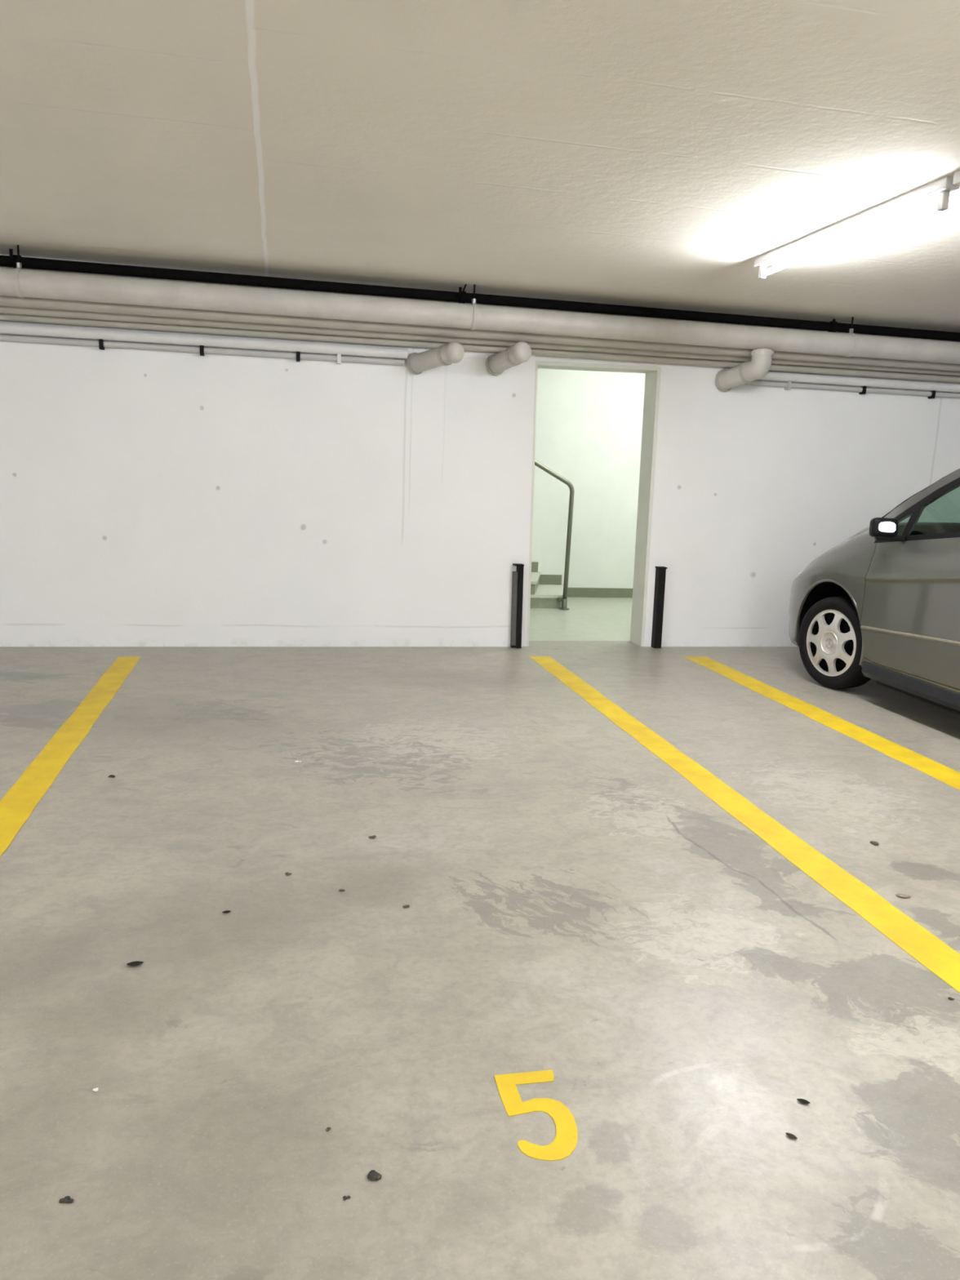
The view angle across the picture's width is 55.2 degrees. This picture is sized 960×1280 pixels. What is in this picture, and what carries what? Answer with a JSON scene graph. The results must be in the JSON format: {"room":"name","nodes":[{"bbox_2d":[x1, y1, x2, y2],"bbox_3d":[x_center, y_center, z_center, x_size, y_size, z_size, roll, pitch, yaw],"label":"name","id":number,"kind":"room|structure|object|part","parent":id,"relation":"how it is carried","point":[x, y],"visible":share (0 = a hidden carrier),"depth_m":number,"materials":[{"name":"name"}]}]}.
{"room":"parking garage","nodes":[
{"label":"parking garage","id":0,"kind":"room"},
{"bbox_2d":[0,596,959,1279],"bbox_3d":[0.939,1.259,1.545,16.100,0.200,17.700,0,11,-12],"label":"floor","id":1,"kind":"structure","parent":0,"point":[580,909],"depth_m":2.56,"materials":[{"name":"concrete"}]},
{"bbox_2d":[58,1195,73,1203],"bbox_3d":[-0.776,1.050,1.720,0.027,0.005,0.018,0,11,-12],"label":"clump","id":2,"kind":"object","parent":1,"relation":"on","point":[66,1199],"visible":1,"depth_m":1.72,"materials":[{"name":"black soil"}]},
{"bbox_2d":[0,656,141,857],"bbox_3d":[-1.836,0.650,3.643,0.157,0.002,5.720,0,11,-12],"label":"parking line","id":3,"kind":"object","parent":1,"relation":"on","point":[19,802],"visible":1,"depth_m":4.24,"materials":[{"name":"yellow paint"}]},
{"bbox_2d":[126,960,143,965],"bbox_3d":[-0.949,0.893,2.525,0.044,0.007,0.025,-1,11,-18],"label":"dry leaf","id":4,"kind":"object","parent":1,"relation":"on","point":[136,962],"visible":1,"depth_m":2.53,"materials":[{"name":"black plant"}]},
{"bbox_2d":[342,1195,350,1200],"bbox_3d":[-0.255,1.067,1.754,0.014,0.003,0.011,0,11,-12],"label":"clump","id":5,"kind":"object","parent":1,"relation":"on","point":[348,1196],"visible":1,"depth_m":1.75,"materials":[{"name":"soil"}]},
{"bbox_2d":[367,1169,382,1180],"bbox_3d":[-0.208,1.056,1.809,0.029,0.008,0.025,0,11,-12],"label":"clump","id":6,"kind":"object","parent":1,"relation":"on","point":[372,1175],"visible":1,"depth_m":1.80,"materials":[{"name":"black soil"}]},
{"bbox_2d":[493,1069,577,1160],"bbox_3d":[0.130,1.036,2.008,0.143,0.002,0.279,0,11,-12],"label":"number","id":7,"kind":"object","parent":1,"relation":"on","point":[564,1144],"visible":1,"depth_m":2.02,"materials":[{"name":"yellow paint"}]},
{"bbox_2d":[529,572,563,608],"bbox_3d":[-0.373,-0.889,9.586,2.932,0.980,0.872,0,11,-12],"label":"staircase","id":8,"kind":"structure","parent":1,"relation":"on","point":[542,596],"depth_m":9.49,"materials":[{"name":"white concrete"}]},
{"bbox_2d":[534,459,574,610],"bbox_3d":[-0.171,-1.525,9.002,2.335,2.460,0.110,0,11,-12],"label":"handrail","id":9,"kind":"object","parent":1,"relation":"on","point":[564,599],"visible":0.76,"depth_m":9.30,"materials":[{"name":"metal"}]},
{"bbox_2d":[529,656,959,992],"bbox_3d":[1.090,0.695,4.068,0.172,0.002,6.090,0,11,-12],"label":"parking line","id":10,"kind":"object","parent":1,"relation":"on","point":[916,940],"visible":1,"depth_m":3.52,"materials":[{"name":"yellow paint"}]},
{"bbox_2d":[785,1132,797,1138],"bbox_3d":[0.668,1.066,1.968,0.026,0.004,0.014,11,13,38],"label":"dry leaf","id":11,"kind":"object","parent":1,"relation":"on","point":[789,1135],"visible":1,"depth_m":1.97,"materials":[{"name":"brown plant"}]},
{"bbox_2d":[796,1098,809,1103],"bbox_3d":[0.734,1.047,2.080,0.029,0.004,0.016,7,11,21],"label":"dry leaf","id":12,"kind":"object","parent":1,"relation":"on","point":[802,1100],"visible":1,"depth_m":2.08,"materials":[{"name":"black plant"}]},
{"bbox_2d":[683,656,959,790],"bbox_3d":[2.290,0.661,4.522,0.197,0.002,5.670,0,11,-12],"label":"parking line","id":13,"kind":"object","parent":1,"relation":"on","point":[946,775],"visible":1,"depth_m":5.33,"materials":[{"name":"yellow paint"}]},
{"bbox_2d":[788,468,959,714],"bbox_3d":[3.537,-0.232,5.108,2.026,1.645,4.345,0,11,-12],"label":"car","id":14,"kind":"object","parent":1,"relation":"on","point":[882,605],"visible":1,"depth_m":5.67,"materials":[{"name":"grey paint"}]},
{"bbox_2d":[869,517,898,537],"bbox_3d":[2.474,-0.688,5.620,0.153,0.117,0.108,4,4,9],"label":"mirror","id":15,"kind":"object","parent":14,"relation":"on","point":[878,526],"depth_m":5.57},
{"bbox_2d":[878,521,895,532],"bbox_3d":[2.470,-0.685,5.569,0.097,0.061,0.011,4,4,9],"label":"mirror glass","id":16,"kind":"object","parent":14,"relation":"on","point":[883,526],"depth_m":5.56,"materials":[{"name":"white mirror"}]},
{"bbox_3d":[2.510,-0.627,5.617,0.171,0.036,0.063,4,4,9],"label":"mirror arm","id":17,"kind":"part","parent":14,"relation":"part of"},
{"bbox_3d":[2.620,-0.218,5.347,0.093,0.885,1.163,0,11,-12],"label":"door","id":18,"kind":"part","parent":14,"relation":"part of","materials":[{"name":"grey paint"}]},
{"bbox_3d":[2.698,0.357,4.989,0.088,0.122,1.910,0,11,-12],"label":"sill","id":19,"kind":"part","parent":14,"relation":"part of","materials":[{"name":"grey plastic"}]},
{"bbox_2d":[870,840,879,844],"bbox_3d":[1.548,0.797,3.599,0.034,0.010,0.029,7,12,25],"label":"clump","id":20,"kind":"object","parent":1,"relation":"on","point":[871,842],"visible":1,"depth_m":3.60,"materials":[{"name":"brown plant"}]},
{"bbox_2d":[896,893,911,897],"bbox_3d":[1.452,0.879,3.144,0.048,0.007,0.027,5,11,16],"label":"dry leaf","id":21,"kind":"object","parent":1,"relation":"on","point":[899,895],"visible":1,"depth_m":3.15,"materials":[{"name":"beige plant"}]},
{"bbox_2d":[0,0,959,332],"bbox_3d":[1.337,-1.291,-0.256,16.100,0.200,15.030,0,11,-12],"label":"ceiling","id":22,"kind":"structure","parent":0,"point":[629,153],"depth_m":3.62,"materials":[{"name":"white paint"}]},
{"bbox_2d":[8,244,23,297],"bbox_3d":[-2.953,-2.346,5.867,0.081,0.314,0.321,-4,12,-30],"label":"hanger","id":23,"kind":"object","parent":22,"relation":"hanging from","point":[17,265],"visible":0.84,"depth_m":5.79,"materials":[{"name":"black metal"}]},
{"bbox_3d":[-2.913,-2.419,5.790,0.012,0.139,0.011,0,11,-12],"label":"threaded rod","id":24,"kind":"part","parent":23,"relation":"part of","materials":[{"name":"black metal"}]},
{"bbox_2d":[0,266,959,364],"bbox_3d":[-0.125,-2.271,6.428,15.501,0.219,0.166,0,11,-12],"label":"drain pipe","id":25,"kind":"object","parent":23,"relation":"hanging from","point":[32,283],"visible":1,"depth_m":6.35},
{"bbox_2d":[458,284,477,329],"bbox_3d":[-0.085,-2.348,6.492,0.089,0.307,0.320,-2,11,-24],"label":"hanger","id":26,"kind":"object","parent":22,"relation":"hanging from","point":[462,294],"visible":0.83,"depth_m":6.42,"materials":[{"name":"black metal"}]},
{"bbox_3d":[-0.041,-2.420,6.418,0.012,0.129,0.011,0,11,-12],"label":"threaded rod","id":27,"kind":"part","parent":26,"relation":"part of","materials":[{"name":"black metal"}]},
{"bbox_2d":[0,254,959,341],"bbox_3d":[-0.157,-2.457,6.573,15.500,0.116,0.068,0,11,-12],"label":"pipe","id":28,"kind":"object","parent":22,"relation":"attached to","point":[26,262],"visible":1,"depth_m":6.53,"materials":[{"name":"black metal"}]},
{"bbox_2d":[829,316,858,356],"bbox_3d":[2.821,-2.348,7.130,0.081,0.294,0.321,-4,12,-30],"label":"hanger","id":29,"kind":"object","parent":22,"relation":"hanging from","point":[835,325],"visible":0.75,"depth_m":7.05,"materials":[{"name":"black metal"}]},
{"bbox_2d":[753,175,959,279],"bbox_3d":[1.788,-2.007,4.564,0.070,0.122,1.600,0,11,-12],"label":"lamp","id":30,"kind":"object","parent":22,"relation":"attached to","point":[941,188],"visible":1,"depth_m":4.34,"materials":[{"name":"white plastic"}]},
{"bbox_2d":[952,170,959,185],"bbox_3d":[2.132,-1.700,2.990,0.070,0.122,1.600,0,11,-12],"label":"lamp","id":31,"kind":"object","parent":22,"relation":"attached to","point":[957,175],"visible":1,"depth_m":3.73,"materials":[{"name":"white plastic"}]},
{"bbox_2d":[0,254,959,646],"bbox_3d":[-0.273,-1.272,7.096,16.100,2.650,0.250,0,11,-12],"label":"wall","id":32,"kind":"structure","parent":0,"point":[148,498],"depth_m":6.88,"materials":[{"name":"white paint"}]},
{"bbox_2d":[98,338,104,350],"bbox_3d":[-2.592,-2.025,6.284,0.028,0.066,0.057,0,11,-12],"label":"clip","id":33,"kind":"object","parent":32,"relation":"attached to","point":[100,340],"visible":1,"depth_m":6.26,"materials":[{"name":"black rubber"}]},
{"bbox_2d":[200,345,204,355],"bbox_3d":[-1.947,-2.027,6.425,0.028,0.066,0.057,0,11,-12],"label":"clip","id":34,"kind":"object","parent":32,"relation":"attached to","point":[202,347],"visible":1,"depth_m":6.40,"materials":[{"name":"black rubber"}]},
{"bbox_2d":[0,334,404,365],"bbox_3d":[-4.168,-2.024,5.941,7.395,0.075,0.042,0,11,-12],"label":"conduit","id":35,"kind":"object","parent":32,"relation":"attached to","point":[2,337],"visible":1,"depth_m":6.40,"materials":[{"name":"plastic"}]},
{"bbox_2d":[0,322,408,359],"bbox_3d":[-4.152,-2.081,5.918,7.415,0.105,0.072,0,11,-12],"label":"conduit","id":36,"kind":"object","parent":32,"relation":"attached to","point":[5,327],"visible":1,"depth_m":6.37,"materials":[{"name":"plastic"}]},
{"bbox_2d":[296,351,300,361],"bbox_3d":[-1.302,-2.029,6.566,0.028,0.066,0.057,0,11,-12],"label":"clip","id":37,"kind":"object","parent":32,"relation":"attached to","point":[298,353],"visible":1,"depth_m":6.54,"materials":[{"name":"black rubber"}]},
{"bbox_2d":[337,354,341,364],"bbox_3d":[-1.019,-2.030,6.627,0.028,0.066,0.057,0,11,-12],"label":"clip","id":38,"kind":"object","parent":32,"relation":"attached to","point":[339,356],"visible":1,"depth_m":6.60,"materials":[{"name":"white plastic"}]},
{"bbox_2d":[406,342,464,374],"bbox_3d":[-0.313,-2.025,6.602,0.490,0.206,0.156,12,14,43],"label":"pipe","id":39,"kind":"object","parent":32,"relation":"attached to","point":[450,353],"visible":1,"depth_m":6.53,"materials":[{"name":"beige paint"}]},
{"bbox_2d":[0,313,959,382],"bbox_3d":[-0.200,-2.173,6.769,15.500,0.135,0.064,0,11,-12],"label":"pipe","id":40,"kind":"object","parent":32,"relation":"attached to","point":[3,317],"visible":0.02,"depth_m":6.73,"materials":[{"name":"grey metal"}]},
{"bbox_2d":[485,341,531,375],"bbox_3d":[0.212,-2.056,6.708,0.156,0.212,0.441,-3,12,-29],"label":"pipe","id":41,"kind":"object","parent":32,"relation":"attached to","point":[519,353],"visible":1,"depth_m":6.62,"materials":[{"name":"beige paint"}]},
{"bbox_2d":[510,563,524,648],"bbox_3d":[0.293,-0.267,7.247,0.086,0.667,0.073,0,11,-12],"label":"guard","id":42,"kind":"object","parent":32,"relation":"attached to","point":[517,576],"visible":1,"depth_m":7.23,"materials":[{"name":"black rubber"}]},
{"bbox_2d":[526,360,661,646],"bbox_3d":[0.863,-1.065,7.388,1.053,2.230,0.248,0,11,-12],"label":"door frame","id":43,"kind":"structure","parent":32,"relation":"in","point":[652,377],"depth_m":7.38,"materials":[{"name":"paint"}]},
{"bbox_2d":[650,566,666,648],"bbox_3d":[1.458,-0.266,7.503,0.077,0.667,0.073,0,11,-12],"label":"guard","id":44,"kind":"object","parent":32,"relation":"attached to","point":[660,571],"visible":1,"depth_m":7.48,"materials":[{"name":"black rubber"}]},
{"bbox_2d":[715,348,773,391],"bbox_3d":[2.051,-2.080,7.093,0.179,0.291,0.475,-4,12,-31],"label":"pipe","id":45,"kind":"object","parent":32,"relation":"attached to","point":[760,364],"visible":1,"depth_m":6.99,"materials":[{"name":"beige paint"}]},
{"bbox_2d":[784,381,791,390],"bbox_3d":[2.479,-2.051,7.389,0.028,0.066,0.057,0,11,-12],"label":"clip","id":46,"kind":"object","parent":32,"relation":"attached to","point":[788,386],"visible":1,"depth_m":7.36,"materials":[{"name":"grey plastic"}]},
{"bbox_2d":[744,380,959,398],"bbox_3d":[4.716,-2.059,7.878,5.420,0.059,0.040,0,11,-12],"label":"conduit","id":47,"kind":"object","parent":32,"relation":"attached to","point":[759,383],"visible":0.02,"depth_m":7.50,"materials":[{"name":"plastic"}]},
{"bbox_2d":[759,371,959,392],"bbox_3d":[4.712,-2.112,7.851,5.440,0.084,0.068,0,11,-12],"label":"conduit","id":48,"kind":"object","parent":32,"relation":"attached to","point":[775,376],"visible":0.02,"depth_m":7.47,"materials":[{"name":"plastic"}]},
{"bbox_2d":[858,386,866,394],"bbox_3d":[3.143,-2.053,7.534,0.028,0.066,0.057,0,11,-12],"label":"clip","id":49,"kind":"object","parent":32,"relation":"attached to","point":[864,391],"visible":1,"depth_m":7.51,"materials":[{"name":"black plastic"}]},
{"bbox_2d":[928,390,935,399],"bbox_3d":[3.779,-2.054,7.672,0.028,0.066,0.057,0,11,-12],"label":"clip","id":50,"kind":"object","parent":32,"relation":"attached to","point":[933,395],"visible":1,"depth_m":7.65,"materials":[{"name":"black plastic"}]},
{"bbox_2d":[531,368,645,588],"bbox_3d":[0.541,-1.934,10.162,5.000,3.300,0.200,0,11,-12],"label":"wall","id":51,"kind":"structure","parent":0,"point":[588,426],"depth_m":10.22,"materials":[{"name":"white paint"}]},
{"bbox_2d":[531,561,632,597],"bbox_3d":[0.978,-1.024,10.321,4.075,1.090,0.018,0,11,-12],"label":"baseboard","id":52,"kind":"structure","parent":51,"relation":"attached to","point":[544,579],"depth_m":10.45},
{"bbox_3d":[-6.444,0.093,-1.663,0.300,2.650,14.480,0,11,-12],"label":"wall","id":53,"kind":"structure","parent":0,"visible":0},
{"bbox_2d":[0,295,959,371],"bbox_3d":[-0.157,-2.223,6.572,15.500,0.169,0.100,0,11,-12],"label":"pipe","id":54,"kind":"object","parent":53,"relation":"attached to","point":[5,300],"visible":0.56,"depth_m":6.49,"materials":[{"name":"grey metal"}]},
{"bbox_2d":[0,305,959,375],"bbox_3d":[-0.181,-2.208,6.681,15.500,0.182,0.084,0,11,-12],"label":"pipe","id":55,"kind":"object","parent":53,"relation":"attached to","point":[3,309],"visible":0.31,"depth_m":6.57,"materials":[{"name":"grey metal"}]}
]}

